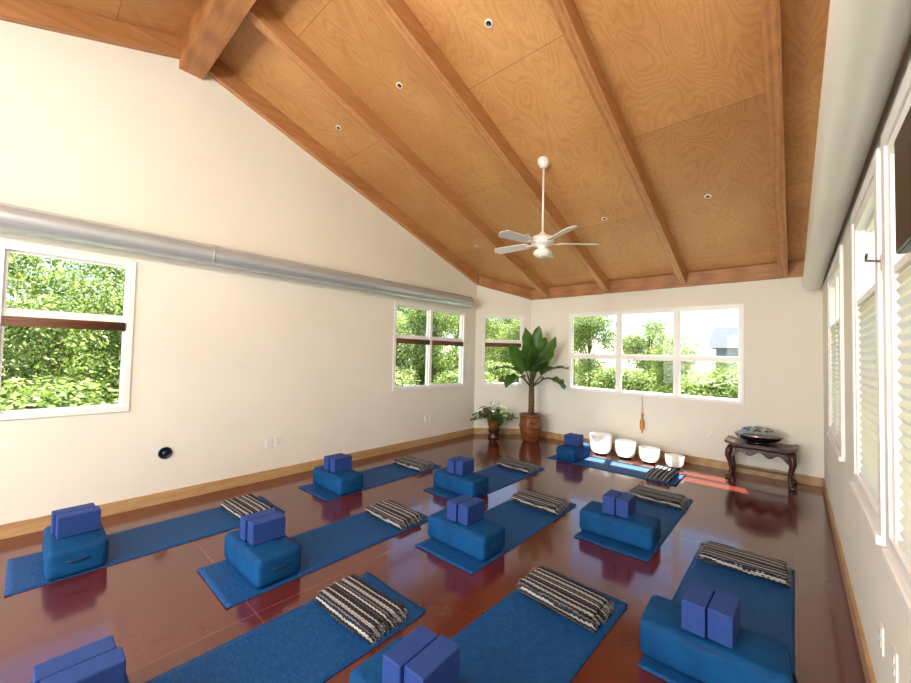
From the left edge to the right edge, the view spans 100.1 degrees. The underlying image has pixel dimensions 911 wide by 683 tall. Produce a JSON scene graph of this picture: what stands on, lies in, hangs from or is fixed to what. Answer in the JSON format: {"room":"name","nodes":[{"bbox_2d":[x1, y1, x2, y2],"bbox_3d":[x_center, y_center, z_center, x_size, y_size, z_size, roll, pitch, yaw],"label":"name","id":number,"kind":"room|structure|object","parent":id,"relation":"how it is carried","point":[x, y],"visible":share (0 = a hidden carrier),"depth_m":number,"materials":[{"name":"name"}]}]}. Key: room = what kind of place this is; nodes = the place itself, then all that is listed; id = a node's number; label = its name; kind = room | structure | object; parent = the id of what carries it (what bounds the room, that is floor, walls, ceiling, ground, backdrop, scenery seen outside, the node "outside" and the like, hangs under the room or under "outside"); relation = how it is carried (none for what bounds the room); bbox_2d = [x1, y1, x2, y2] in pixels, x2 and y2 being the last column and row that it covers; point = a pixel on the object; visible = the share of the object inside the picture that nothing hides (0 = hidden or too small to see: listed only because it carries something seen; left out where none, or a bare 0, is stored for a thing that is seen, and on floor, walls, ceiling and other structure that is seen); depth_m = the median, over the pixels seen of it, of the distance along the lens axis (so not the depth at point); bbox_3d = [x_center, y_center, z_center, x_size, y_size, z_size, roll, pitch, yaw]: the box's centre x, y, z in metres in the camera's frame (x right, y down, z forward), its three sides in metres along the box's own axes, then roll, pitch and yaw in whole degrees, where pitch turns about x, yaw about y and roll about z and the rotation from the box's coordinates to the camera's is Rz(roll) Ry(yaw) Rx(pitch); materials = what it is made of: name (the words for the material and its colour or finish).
{"room":"exercise studio","nodes":[
{"label":"exercise studio","id":0,"kind":"room"},
{"bbox_2d":[0,20,476,524],"bbox_3d":[-3.235,-0.807,3.807,0.150,4.914,10.843,0,-3,42],"label":"wall","id":1,"kind":"structure","parent":0,"point":[225,361],"depth_m":4.17,"materials":[{"name":"paint"}]},
{"bbox_2d":[0,242,135,419],"bbox_3d":[-3.503,-0.070,3.447,0.120,1.460,0.886,0,-3,42],"label":"window","id":2,"kind":"structure","parent":1,"relation":"in","point":[8,316],"depth_m":3.44,"materials":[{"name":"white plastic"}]},
{"bbox_2d":[0,202,473,307],"bbox_3d":[-2.682,-0.942,4.124,0.225,0.225,8.920,0,-3,42],"label":"air duct","id":3,"kind":"object","parent":1,"relation":"attached to","point":[13,218],"visible":1,"depth_m":3.92,"materials":[{"name":"metal"}]},
{"bbox_2d":[0,428,473,539],"bbox_3d":[-3.228,1.590,3.671,0.018,0.115,10.843,0,-3,42],"label":"baseboard","id":4,"kind":"structure","parent":1,"relation":"attached to","point":[13,529],"depth_m":4.21,"materials":[{"name":"brown wood"}]},
{"bbox_2d":[392,302,465,391],"bbox_3d":[-0.445,0.116,6.886,0.120,1.460,1.796,0,-3,42],"label":"window","id":5,"kind":"structure","parent":1,"relation":"in","point":[428,340],"depth_m":6.83,"materials":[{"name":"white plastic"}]},
{"bbox_2d":[0,434,865,682],"bbox_3d":[-1.046,1.712,2.265,5.447,0.120,11.950,0,-3,42],"label":"floor","id":6,"kind":"structure","parent":0,"point":[163,614],"depth_m":2.81,"materials":[{"name":"wood"}]},
{"bbox_2d":[4,496,284,595],"bbox_3d":[-2.485,1.642,3.274,0.610,0.019,1.780,0,-3,42],"label":"yoga mat","id":7,"kind":"object","parent":6,"relation":"on","point":[23,573],"visible":0.57,"depth_m":3.14,"materials":[{"name":"rubber"}]},
{"bbox_2d":[42,523,108,580],"bbox_3d":[-2.848,1.520,2.853,0.656,0.205,0.324,0,-3,42],"label":"bolster","id":8,"kind":"object","parent":7,"relation":"on","point":[67,556],"visible":0.82,"depth_m":2.67,"materials":[{"name":"blue fabric"}]},
{"bbox_2d":[50,503,94,534],"bbox_3d":[-2.899,1.341,2.894,0.106,0.150,0.230,0,-2,39],"label":"block","id":9,"kind":"object","parent":8,"relation":"on","point":[54,513],"visible":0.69,"depth_m":2.84,"materials":[{"name":"blue plastic"}]},
{"bbox_2d":[55,506,100,538],"bbox_3d":[-2.803,1.342,2.836,0.106,0.150,0.230,0,-2,39],"label":"block","id":10,"kind":"object","parent":8,"relation":"on","point":[72,523],"visible":1,"depth_m":2.80,"materials":[{"name":"blue plastic"}]},
{"bbox_2d":[221,494,274,519],"bbox_3d":[-2.054,1.631,3.758,0.600,0.080,0.311,0,-2,38],"label":"folded blanket","id":11,"kind":"object","parent":7,"relation":"on","point":[237,507],"visible":0.73,"depth_m":3.71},
{"bbox_2d":[145,572,425,682],"bbox_3d":[-1.002,1.631,1.888,0.610,0.019,1.780,0,-3,42],"label":"yoga mat","id":12,"kind":"object","parent":6,"relation":"on","point":[304,644],"visible":0.68,"depth_m":2.02,"materials":[{"name":"rubber"}]},
{"bbox_2d":[30,673,129,682],"bbox_3d":[-1.464,1.506,1.475,0.656,0.205,0.324,0,-3,42],"label":"bolster","id":13,"kind":"object","parent":12,"relation":"on","point":[126,676],"visible":0.07,"depth_m":1.61,"materials":[{"name":"blue fabric"}]},
{"bbox_2d":[32,635,116,682],"bbox_3d":[-1.513,1.328,1.518,0.106,0.150,0.230,0,-3,42],"label":"block","id":14,"kind":"object","parent":13,"relation":"on","point":[43,670],"visible":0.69,"depth_m":1.51,"materials":[{"name":"blue plastic"}]},
{"bbox_2d":[40,646,125,682],"bbox_3d":[-1.420,1.328,1.456,0.106,0.150,0.230,0,-3,42],"label":"block","id":15,"kind":"object","parent":13,"relation":"on","point":[108,667],"visible":1,"depth_m":1.47,"materials":[{"name":"blue plastic"}]},
{"bbox_2d":[316,574,407,643],"bbox_3d":[-0.590,1.619,2.350,0.600,0.080,0.311,0,-2,39],"label":"folded blanket","id":16,"kind":"object","parent":12,"relation":"on","point":[366,611],"visible":1,"depth_m":2.28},
{"bbox_2d":[197,503,428,608],"bbox_3d":[-1.044,1.673,3.209,0.610,0.019,1.780,0,-3,42],"label":"yoga mat","id":17,"kind":"object","parent":6,"relation":"on","point":[322,546],"visible":0.59,"depth_m":3.06,"materials":[{"name":"rubber"}]},
{"bbox_2d":[224,529,300,587],"bbox_3d":[-1.430,1.552,2.822,0.656,0.205,0.324,0,-2,40],"label":"bolster","id":18,"kind":"object","parent":17,"relation":"on","point":[263,564],"visible":0.81,"depth_m":2.66,"materials":[{"name":"blue fabric"}]},
{"bbox_2d":[240,508,276,540],"bbox_3d":[-1.479,1.374,2.866,0.106,0.150,0.230,0,-3,43],"label":"block","id":19,"kind":"object","parent":18,"relation":"on","point":[244,520],"visible":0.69,"depth_m":2.81,"materials":[{"name":"blue plastic"}]},
{"bbox_2d":[247,512,285,545],"bbox_3d":[-1.387,1.374,2.802,0.106,0.150,0.230,0,-3,43],"label":"block","id":20,"kind":"object","parent":18,"relation":"on","point":[270,527],"visible":1,"depth_m":2.76,"materials":[{"name":"blue plastic"}]},
{"bbox_2d":[365,500,421,529],"bbox_3d":[-0.602,1.663,3.706,0.596,0.080,0.309,0,-3,42],"label":"folded blanket","id":21,"kind":"object","parent":17,"relation":"on","point":[396,515],"visible":1,"depth_m":3.62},
{"bbox_2d":[299,463,440,500],"bbox_3d":[-1.018,1.731,4.924,0.610,0.019,1.780,0,-3,42],"label":"yoga mat","id":22,"kind":"object","parent":6,"relation":"on","point":[377,476],"visible":0.56,"depth_m":4.85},
{"bbox_2d":[313,465,362,494],"bbox_3d":[-1.387,1.608,4.495,0.656,0.205,0.324,0,-3,42],"label":"bolster","id":23,"kind":"object","parent":22,"relation":"on","point":[350,480],"visible":0.78,"depth_m":4.33,"materials":[{"name":"blue fabric"}]},
{"bbox_2d":[330,454,351,472],"bbox_3d":[-1.343,1.430,4.476,0.106,0.150,0.230,0,-3,42],"label":"block","id":24,"kind":"object","parent":23,"relation":"on","point":[344,462],"visible":1,"depth_m":4.42,"materials":[{"name":"blue plastic"}]},
{"bbox_2d":[393,456,433,471],"bbox_3d":[-0.596,1.720,5.399,0.596,0.080,0.309,0,-2,39],"label":"folded blanket","id":25,"kind":"object","parent":22,"relation":"on","point":[413,463],"visible":1,"depth_m":5.30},
{"bbox_2d":[423,464,544,499],"bbox_3d":[0.441,1.765,4.924,0.610,0.019,1.780,0,-3,42],"label":"yoga mat","id":26,"kind":"object","parent":6,"relation":"on","point":[499,477],"visible":0.57,"depth_m":4.92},
{"bbox_2d":[433,467,488,497],"bbox_3d":[0.065,1.642,4.488,0.656,0.205,0.324,0,-3,42],"label":"bolster","id":27,"kind":"object","parent":26,"relation":"on","point":[472,484],"visible":0.8,"depth_m":4.34,"materials":[{"name":"blue fabric"}]},
{"bbox_2d":[455,457,473,475],"bbox_3d":[0.110,1.464,4.471,0.106,0.150,0.230,0,-2,39],"label":"block","id":28,"kind":"object","parent":27,"relation":"on","point":[464,466],"visible":1,"depth_m":4.41,"materials":[{"name":"blue plastic"}]},
{"bbox_2d":[496,457,539,473],"bbox_3d":[0.878,1.755,5.416,0.600,0.080,0.311,0,-3,42],"label":"folded blanket","id":29,"kind":"object","parent":26,"relation":"on","point":[509,463],"visible":1,"depth_m":5.32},
{"bbox_2d":[470,402,518,438],"bbox_3d":[0.766,1.528,7.341,0.758,0.668,0.805,0,-3,42],"label":"potted plant","id":30,"kind":"object","parent":6,"relation":"on","point":[494,422],"visible":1,"depth_m":7.30,"materials":[{"name":"green plant"}]},
{"bbox_2d":[415,499,576,574],"bbox_3d":[0.482,1.723,3.631,0.610,0.019,1.780,0,-3,42],"label":"yoga mat","id":31,"kind":"object","parent":6,"relation":"on","point":[520,522],"visible":0.47,"depth_m":3.48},
{"bbox_2d":[428,508,504,560],"bbox_3d":[0.090,1.601,3.222,0.656,0.205,0.324,0,-3,42],"label":"bolster","id":32,"kind":"object","parent":31,"relation":"on","point":[482,539],"visible":0.89,"depth_m":3.07,"materials":[{"name":"blue fabric"}]},
{"bbox_2d":[447,494,472,521],"bbox_3d":[0.041,1.422,3.265,0.106,0.150,0.230,0,-3,42],"label":"block","id":33,"kind":"object","parent":32,"relation":"on","point":[452,505],"visible":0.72,"depth_m":3.19,"materials":[{"name":"blue plastic"}]},
{"bbox_2d":[458,497,484,525],"bbox_3d":[0.134,1.423,3.203,0.106,0.150,0.230,0,-3,42],"label":"block","id":34,"kind":"object","parent":32,"relation":"on","point":[470,511],"visible":1,"depth_m":3.15,"materials":[{"name":"blue plastic"}]},
{"bbox_2d":[510,489,568,515],"bbox_3d":[0.899,1.712,4.100,0.600,0.080,0.311,0,-3,42],"label":"folded blanket","id":35,"kind":"object","parent":31,"relation":"on","point":[530,498],"visible":1,"depth_m":4.02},
{"bbox_2d":[494,326,568,441],"bbox_3d":[1.349,0.777,6.894,1.053,2.167,1.014,2,-2,-31],"label":"potted plant","id":36,"kind":"object","parent":6,"relation":"on","point":[535,356],"visible":1,"depth_m":7.07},
{"bbox_2d":[450,567,627,682],"bbox_3d":[0.280,1.665,2.019,0.610,0.019,1.780,0,-3,43],"label":"yoga mat","id":37,"kind":"object","parent":6,"relation":"on","point":[518,639],"visible":0.66,"depth_m":2.12,"materials":[{"name":"rubber"}]},
{"bbox_2d":[349,637,460,682],"bbox_3d":[-0.139,1.541,1.581,0.656,0.205,0.324,0,-3,42],"label":"bolster","id":38,"kind":"object","parent":37,"relation":"on","point":[370,670],"visible":0.42,"depth_m":1.68,"materials":[{"name":"blue fabric"}]},
{"bbox_2d":[382,625,437,682],"bbox_3d":[-0.190,1.363,1.621,0.106,0.150,0.230,0,-2,39],"label":"block","id":39,"kind":"object","parent":38,"relation":"on","point":[395,659],"visible":0.68,"depth_m":1.57,"materials":[{"name":"blue plastic"}]},
{"bbox_2d":[404,635,459,682],"bbox_3d":[-0.093,1.363,1.564,0.106,0.150,0.230,0,-2,39],"label":"block","id":40,"kind":"object","parent":38,"relation":"on","point":[439,662],"visible":1,"depth_m":1.55,"materials":[{"name":"blue plastic"}]},
{"bbox_2d":[517,566,616,632],"bbox_3d":[0.704,1.654,2.492,0.596,0.080,0.312,0,-3,42],"label":"folded blanket","id":41,"kind":"object","parent":37,"relation":"on","point":[585,607],"visible":1,"depth_m":2.42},
{"bbox_2d":[590,432,611,454],"bbox_3d":[2.421,1.707,6.354,0.350,0.323,0.350,0,-3,42],"label":"bowl","id":42,"kind":"object","parent":6,"relation":"on","point":[600,442],"visible":1,"depth_m":6.23,"materials":[{"name":"white ceramic"}]},
{"bbox_2d":[548,454,685,484],"bbox_3d":[2.318,1.832,5.635,1.780,0.019,0.610,0,-3,42],"label":"yoga mat","id":43,"kind":"object","parent":6,"relation":"on","point":[627,469],"visible":0.7,"depth_m":5.56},
{"bbox_2d":[556,443,589,461],"bbox_3d":[1.883,1.737,6.065,0.324,0.205,0.656,0,-3,42],"label":"bolster","id":44,"kind":"object","parent":43,"relation":"on","point":[570,453],"visible":0.91,"depth_m":5.86,"materials":[{"name":"blue fabric"}]},
{"bbox_2d":[564,434,580,445],"bbox_3d":[1.845,1.556,6.023,0.230,0.150,0.106,0,-3,42],"label":"block","id":45,"kind":"object","parent":44,"relation":"on","point":[569,439],"visible":1,"depth_m":5.98,"materials":[{"name":"blue plastic"}]},
{"bbox_2d":[645,465,677,482],"bbox_3d":[2.809,1.793,5.201,0.309,0.080,0.596,0,-3,42],"label":"folded blanket","id":46,"kind":"object","parent":43,"relation":"on","point":[661,473],"visible":1,"depth_m":5.08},
{"bbox_2d":[615,439,635,458],"bbox_3d":[2.731,1.732,6.130,0.310,0.273,0.310,0,-3,42],"label":"bowl","id":47,"kind":"object","parent":6,"relation":"on","point":[625,448],"visible":1,"depth_m":6.03,"materials":[{"name":"white ceramic"}]},
{"bbox_2d":[574,498,692,561],"bbox_3d":[1.871,1.763,3.853,0.610,0.019,1.780,0,-3,42],"label":"yoga mat","id":48,"kind":"object","parent":6,"relation":"on","point":[669,517],"visible":0.34,"depth_m":3.49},
{"bbox_2d":[579,501,660,550],"bbox_3d":[1.480,1.640,3.431,0.656,0.205,0.324,0,-2,40],"label":"bolster","id":49,"kind":"object","parent":48,"relation":"on","point":[641,531],"visible":0.9,"depth_m":3.30,"materials":[{"name":"blue fabric"}]},
{"bbox_2d":[602,489,621,514],"bbox_3d":[1.429,1.462,3.472,0.106,0.150,0.230,0,-2,40],"label":"block","id":50,"kind":"object","parent":49,"relation":"on","point":[609,498],"visible":0.84,"depth_m":3.40,"materials":[{"name":"blue plastic"}]},
{"bbox_2d":[616,492,635,518],"bbox_3d":[1.525,1.462,3.413,0.106,0.150,0.230,0,-2,40],"label":"block","id":51,"kind":"object","parent":49,"relation":"on","point":[625,502],"visible":1,"depth_m":3.34,"materials":[{"name":"blue plastic"}]},
{"bbox_2d":[628,485,688,509],"bbox_3d":[2.282,1.751,4.315,0.600,0.080,0.311,0,-3,42],"label":"folded blanket","id":52,"kind":"object","parent":48,"relation":"on","point":[678,501],"visible":0.92,"depth_m":4.24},
{"bbox_2d":[639,446,659,463],"bbox_3d":[2.986,1.754,5.875,0.290,0.223,0.290,0,-3,42],"label":"bowl","id":53,"kind":"object","parent":6,"relation":"on","point":[648,454],"visible":1,"depth_m":5.78,"materials":[{"name":"white ceramic"}]},
{"bbox_2d":[665,453,683,468],"bbox_3d":[3.234,1.772,5.627,0.250,0.183,0.250,0,-3,42],"label":"bowl","id":54,"kind":"object","parent":6,"relation":"on","point":[672,460],"visible":0.98,"depth_m":5.55,"materials":[{"name":"white ceramic"}]},
{"bbox_2d":[638,543,794,682],"bbox_3d":[1.763,1.714,2.438,0.610,0.019,1.780,0,-3,42],"label":"yoga mat","id":55,"kind":"object","parent":6,"relation":"on","point":[767,607],"visible":0.41,"depth_m":2.53,"materials":[{"name":"rubber"}]},
{"bbox_2d":[640,595,797,682],"bbox_3d":[1.333,1.588,1.971,0.656,0.205,0.324,0,-2,39],"label":"bolster","id":56,"kind":"object","parent":55,"relation":"on","point":[754,657],"visible":0.92,"depth_m":1.89,"materials":[{"name":"blue fabric"}]},
{"bbox_2d":[681,581,714,637],"bbox_3d":[1.284,1.410,2.016,0.106,0.150,0.230,-1,-3,45],"label":"block","id":57,"kind":"object","parent":56,"relation":"on","point":[695,602],"visible":0.86,"depth_m":1.95,"materials":[{"name":"blue plastic"}]},
{"bbox_2d":[707,589,740,648],"bbox_3d":[1.375,1.410,1.950,0.106,0.150,0.230,-1,-3,45],"label":"block","id":58,"kind":"object","parent":56,"relation":"on","point":[724,609],"visible":1,"depth_m":1.89,"materials":[{"name":"blue plastic"}]},
{"bbox_2d":[696,540,792,587],"bbox_3d":[2.238,1.706,2.973,0.596,0.080,0.309,0,-2,41],"label":"folded blanket","id":59,"kind":"object","parent":55,"relation":"on","point":[766,568],"visible":1,"depth_m":2.90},
{"bbox_2d":[724,435,796,491],"bbox_3d":[4.076,1.603,5.101,0.740,0.524,0.449,0,-3,42],"label":"altar table","id":60,"kind":"object","parent":6,"relation":"on","point":[786,452],"visible":0.99,"depth_m":5.00,"materials":[{"name":"brown wood"}]},
{"bbox_2d":[734,426,783,444],"bbox_3d":[4.070,1.253,5.126,0.524,0.223,0.524,0,-3,42],"label":"drum","id":61,"kind":"object","parent":60,"relation":"on","point":[758,435],"visible":1,"depth_m":4.99,"materials":[{"name":"black paint"}]},
{"bbox_2d":[39,0,829,289],"bbox_3d":[-0.954,-2.255,2.396,6.147,2.167,12.450,0,-3,42],"label":"ceiling","id":62,"kind":"structure","parent":0,"point":[686,79],"depth_m":3.92,"materials":[{"name":"brown wood"}]},
{"bbox_2d":[0,0,181,58],"bbox_3d":[-4.822,-2.262,1.862,0.075,2.097,5.715,0,-3,42],"label":"ceiling beam","id":63,"kind":"structure","parent":62,"relation":"attached to","point":[31,13],"depth_m":3.48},
{"bbox_2d":[179,0,255,79],"bbox_3d":[-0.934,-3.071,2.423,5.147,0.334,0.220,0,-3,42],"label":"ridge beam","id":64,"kind":"structure","parent":62,"relation":"attached to","point":[213,23],"depth_m":3.62,"materials":[{"name":"brown wood"}]},
{"bbox_2d":[207,59,477,282],"bbox_3d":[-1.165,-2.184,5.974,0.075,1.810,4.848,0,-3,42],"label":"ceiling beam","id":65,"kind":"structure","parent":62,"relation":"attached to","point":[219,72],"depth_m":5.24,"materials":[{"name":"wood"}]},
{"bbox_2d":[245,0,547,296],"bbox_3d":[-0.053,-2.037,5.523,0.096,2.080,5.663,0,-3,42],"label":"ceiling beam","id":66,"kind":"structure","parent":62,"relation":"attached to","point":[259,14],"depth_m":4.43,"materials":[{"name":"wood"}]},
{"bbox_2d":[373,0,608,291],"bbox_3d":[0.840,-2.043,4.729,0.096,2.080,5.663,0,-3,42],"label":"ceiling beam","id":67,"kind":"structure","parent":62,"relation":"attached to","point":[399,14],"depth_m":3.98,"materials":[{"name":"wood"}]},
{"bbox_2d":[494,156,598,258],"bbox_3d":[0.994,-1.508,4.538,1.228,1.340,1.264,0,-3,42],"label":"ceiling fan","id":68,"kind":"object","parent":62,"relation":"hanging from","point":[541,241],"depth_m":4.44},
{"bbox_2d":[547,0,686,284],"bbox_3d":[1.733,-2.048,3.935,0.096,2.080,5.663,0,-3,42],"label":"ceiling beam","id":69,"kind":"structure","parent":62,"relation":"attached to","point":[565,12],"depth_m":3.63,"materials":[{"name":"wood"}]},
{"bbox_2d":[761,0,787,275],"bbox_3d":[2.630,-2.054,3.138,0.096,2.080,5.663,0,-3,42],"label":"ceiling beam","id":70,"kind":"structure","parent":62,"relation":"attached to","point":[770,9],"depth_m":3.22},
{"bbox_2d":[474,285,530,427],"bbox_3d":[0.967,0.260,7.885,1.141,3.248,0.150,1,-2,-3],"label":"wall","id":71,"kind":"structure","parent":0,"point":[515,399],"depth_m":7.80,"materials":[{"name":"paint"}]},
{"bbox_2d":[474,428,520,433],"bbox_3d":[0.935,1.822,7.749,1.141,0.115,0.018,1,-2,-3],"label":"baseboard","id":72,"kind":"structure","parent":71,"relation":"attached to","point":[476,430],"depth_m":7.74,"materials":[{"name":"brown wood"}]},
{"bbox_2d":[481,314,523,385],"bbox_3d":[0.970,0.181,7.853,0.856,1.460,0.120,1,-2,-3],"label":"window","id":73,"kind":"structure","parent":71,"relation":"in","point":[485,342],"depth_m":7.81,"materials":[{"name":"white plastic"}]},
{"bbox_2d":[477,275,530,298],"bbox_3d":[1.005,-1.112,7.830,1.141,0.468,0.050,1,-2,-3],"label":"beam","id":74,"kind":"structure","parent":71,"relation":"attached to","point":[486,282],"depth_m":7.81,"materials":[{"name":"brown wood"}]},
{"bbox_2d":[531,277,823,477],"bbox_3d":[3.209,0.399,6.453,4.340,2.980,0.150,0,-3,42],"label":"wall","id":75,"kind":"structure","parent":0,"point":[784,393],"depth_m":5.60,"materials":[{"name":"paint"}]},
{"bbox_2d":[568,303,743,404],"bbox_3d":[3.193,0.186,6.432,2.681,1.460,0.120,0,-3,42],"label":"window","id":76,"kind":"structure","parent":75,"relation":"in","point":[676,357],"depth_m":6.12,"materials":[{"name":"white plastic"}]},
{"bbox_2d":[530,260,804,299],"bbox_3d":[3.175,-0.969,6.424,4.340,0.210,0.050,0,-3,42],"label":"beam","id":77,"kind":"structure","parent":75,"relation":"attached to","point":[795,268],"depth_m":5.98,"materials":[{"name":"brown wood"}]},
{"bbox_2d":[540,431,821,486],"bbox_3d":[3.120,1.827,6.343,4.340,0.115,0.018,0,-3,42],"label":"baseboard","id":78,"kind":"structure","parent":75,"relation":"attached to","point":[804,479],"depth_m":5.58,"materials":[{"name":"brown wood"}]},
{"bbox_2d":[823,34,910,682],"bbox_3d":[0.992,-0.815,0.588,0.150,4.914,11.650,0,-3,42],"label":"wall","id":79,"kind":"structure","parent":0,"point":[877,598],"depth_m":2.17,"materials":[{"name":"paint"}]},
{"bbox_2d":[827,244,844,461],"bbox_3d":[3.422,0.110,3.380,0.135,1.644,1.440,0,-3,42],"label":"window","id":80,"kind":"structure","parent":79,"relation":"in","point":[834,344],"depth_m":3.37,"materials":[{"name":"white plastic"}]},
{"bbox_2d":[822,478,876,682],"bbox_3d":[0.873,1.583,0.565,0.018,0.115,11.650,0,-3,42],"label":"baseboard","id":81,"kind":"structure","parent":79,"relation":"attached to","point":[869,675],"depth_m":2.40,"materials":[{"name":"brown wood"}]},
{"bbox_2d":[802,0,910,289],"bbox_3d":[1.317,-0.955,1.224,0.190,0.190,9.900,0,-3,42],"label":"air duct","id":82,"kind":"object","parent":79,"relation":"attached to","point":[866,40],"visible":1,"depth_m":1.38,"materials":[{"name":"metal"}]},
{"bbox_2d":[850,147,885,546],"bbox_3d":[2.111,0.030,1.905,0.135,1.644,0.990,0,-3,42],"label":"window","id":83,"kind":"structure","parent":79,"relation":"in","point":[866,475],"depth_m":1.93,"materials":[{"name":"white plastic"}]},
{"bbox_2d":[892,643,898,682],"bbox_3d":[1.639,1.206,1.423,0.010,0.118,0.075,0,-3,42],"label":"wall outlet","id":84,"kind":"object","parent":79,"relation":"attached to","point":[895,670],"visible":1,"depth_m":1.41,"materials":[{"name":"white plastic"}]},
{"bbox_2d":[881,59,910,621],"bbox_3d":[1.264,-0.021,0.953,0.135,1.644,1.340,0,-3,42],"label":"window","id":85,"kind":"structure","parent":79,"relation":"in","point":[899,264],"depth_m":1.37,"materials":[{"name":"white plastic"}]},
{"bbox_2d":[894,106,910,253],"bbox_3d":[1.236,-0.443,1.020,0.038,0.350,0.330,0,-3,42],"label":"wall monitor","id":86,"kind":"object","parent":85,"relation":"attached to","point":[902,143],"visible":1,"depth_m":1.06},
{"label":"outside","id":87,"kind":"structure","parent":0,"visible":0},
{"bbox_2d":[2,363,702,392],"bbox_3d":[6.176,2.650,14.454,110.000,0.150,110.000,0,-3,42],"label":"ground","id":88,"kind":"structure","parent":87,"point":[3,374],"depth_m":33.09,"materials":[{"name":"green plant"}]},
{"bbox_2d":[5,253,84,339],"bbox_3d":[-12.970,-1.634,9.421,5.214,7.275,4.704,2,-2,-17],"label":"tree","id":89,"kind":"object","parent":88,"relation":"on","point":[18,269],"visible":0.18,"depth_m":10.12,"materials":[{"name":"green plant"}]},
{"bbox_2d":[0,375,118,410],"bbox_3d":[-5.847,1.223,5.005,2.434,1.562,2.412,2,-2,-26],"label":"shrub","id":90,"kind":"object","parent":88,"relation":"on","point":[30,399],"visible":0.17,"depth_m":5.18,"materials":[{"name":"green plant"}]},
{"bbox_2d":[1,265,123,405],"bbox_3d":[-8.800,0.167,8.535,3.326,3.784,3.140,1,-2,21],"label":"tree","id":91,"kind":"object","parent":88,"relation":"on","point":[55,339],"visible":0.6,"depth_m":8.27,"materials":[{"name":"green plant"}]},
{"bbox_2d":[8,259,124,403],"bbox_3d":[-10.744,-0.435,11.885,4.518,5.141,4.266,-1,-3,44],"label":"tree","id":92,"kind":"object","parent":88,"relation":"on","point":[119,311],"visible":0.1,"depth_m":11.21,"materials":[{"name":"green plant"}]},
{"bbox_2d":[395,369,420,385],"bbox_3d":[-2.035,1.466,9.636,2.434,1.562,2.412,2,-2,-10],"label":"shrub","id":93,"kind":"object","parent":88,"relation":"on","point":[398,377],"visible":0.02,"depth_m":9.77,"materials":[{"name":"green plant"}]},
{"bbox_2d":[395,309,421,385],"bbox_3d":[-2.852,0.498,14.315,3.140,3.784,3.326,1,-2,-1],"label":"tree","id":94,"kind":"object","parent":88,"relation":"on","point":[404,354],"visible":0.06,"depth_m":14.38,"materials":[{"name":"green plant"}]},
{"bbox_2d":[400,308,459,384],"bbox_3d":[-0.944,0.094,16.354,3.028,4.816,3.372,1,-2,12],"label":"tree","id":95,"kind":"object","parent":88,"relation":"on","point":[420,318],"visible":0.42,"depth_m":15.84,"materials":[{"name":"green plant"}]},
{"bbox_2d":[412,359,458,384],"bbox_3d":[-0.882,1.634,16.954,2.412,1.770,2.434,0,-2,31],"label":"shrub","id":96,"kind":"object","parent":88,"relation":"on","point":[422,378],"visible":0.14,"depth_m":16.57,"materials":[{"name":"green plant"}]},
{"bbox_2d":[431,367,497,383],"bbox_3d":[0.347,1.593,11.789,2.434,1.562,2.412,1,-2,-2],"label":"shrub","id":97,"kind":"object","parent":88,"relation":"on","point":[442,379],"visible":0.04,"depth_m":11.38,"materials":[{"name":"green plant"}]},
{"bbox_2d":[443,315,510,368],"bbox_3d":[1.044,-0.042,18.931,3.462,5.354,3.838,1,-2,5],"label":"tree","id":98,"kind":"object","parent":88,"relation":"on","point":[489,327],"visible":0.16,"depth_m":19.09,"materials":[{"name":"green plant"}]},
{"bbox_2d":[485,360,515,381],"bbox_3d":[1.487,1.653,15.843,2.434,1.770,2.412,2,-2,-28],"label":"shrub","id":99,"kind":"object","parent":88,"relation":"on","point":[501,373],"visible":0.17,"depth_m":15.31,"materials":[{"name":"green plant"}]},
{"bbox_2d":[485,323,519,365],"bbox_3d":[2.629,0.856,21.267,3.326,3.784,3.140,2,-2,-23],"label":"tree","id":100,"kind":"object","parent":88,"relation":"on","point":[504,325],"visible":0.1,"depth_m":21.10,"materials":[{"name":"green plant"}]},
{"bbox_2d":[502,319,519,373],"bbox_3d":[3.501,0.650,19.064,2.859,4.083,2.567,1,-2,14],"label":"tree","id":101,"kind":"object","parent":88,"relation":"on","point":[514,332],"visible":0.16,"depth_m":18.78,"materials":[{"name":"green plant"}]},
{"bbox_2d":[573,315,630,387],"bbox_3d":[5.974,0.413,17.033,3.254,4.540,2.935,1,-2,6],"label":"tree","id":102,"kind":"object","parent":88,"relation":"on","point":[587,328],"visible":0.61,"depth_m":16.55,"materials":[{"name":"green plant"}]},
{"bbox_2d":[585,365,661,392],"bbox_3d":[5.481,1.631,12.364,2.434,1.770,2.412,0,-2,34],"label":"shrub","id":103,"kind":"object","parent":88,"relation":"on","point":[630,381],"visible":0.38,"depth_m":11.91,"materials":[{"name":"green plant"}]},
{"bbox_2d":[622,317,688,393],"bbox_3d":[10.853,0.781,21.134,3.796,4.318,3.583,3,-3,-44],"label":"tree","id":104,"kind":"object","parent":88,"relation":"on","point":[634,345],"visible":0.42,"depth_m":20.88,"materials":[{"name":"green plant"}]},
{"bbox_2d":[641,330,706,393],"bbox_3d":[9.099,1.105,15.637,2.662,3.208,2.820,2,-2,-22],"label":"tree","id":105,"kind":"object","parent":88,"relation":"on","point":[663,365],"visible":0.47,"depth_m":15.56,"materials":[{"name":"green plant"}]},
{"bbox_2d":[681,369,737,398],"bbox_3d":[6.712,1.584,10.092,2.412,1.770,2.434,2,-2,-25],"label":"shrub","id":106,"kind":"object","parent":88,"relation":"on","point":[713,386],"visible":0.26,"depth_m":9.74,"materials":[{"name":"green plant"}]},
{"bbox_2d":[707,327,737,370],"bbox_3d":[19.707,1.090,21.256,8.800,4.050,5.800,0,-3,42],"label":"neighbouring house","id":107,"kind":"structure","parent":88,"relation":"on","point":[724,340],"depth_m":22.17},
{"bbox_2d":[707,362,737,396],"bbox_3d":[11.632,1.715,16.403,1.880,2.138,1.775,0,-2,38],"label":"tree","id":108,"kind":"object","parent":88,"relation":"on","point":[722,364],"visible":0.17,"depth_m":16.31,"materials":[{"name":"green plant"}]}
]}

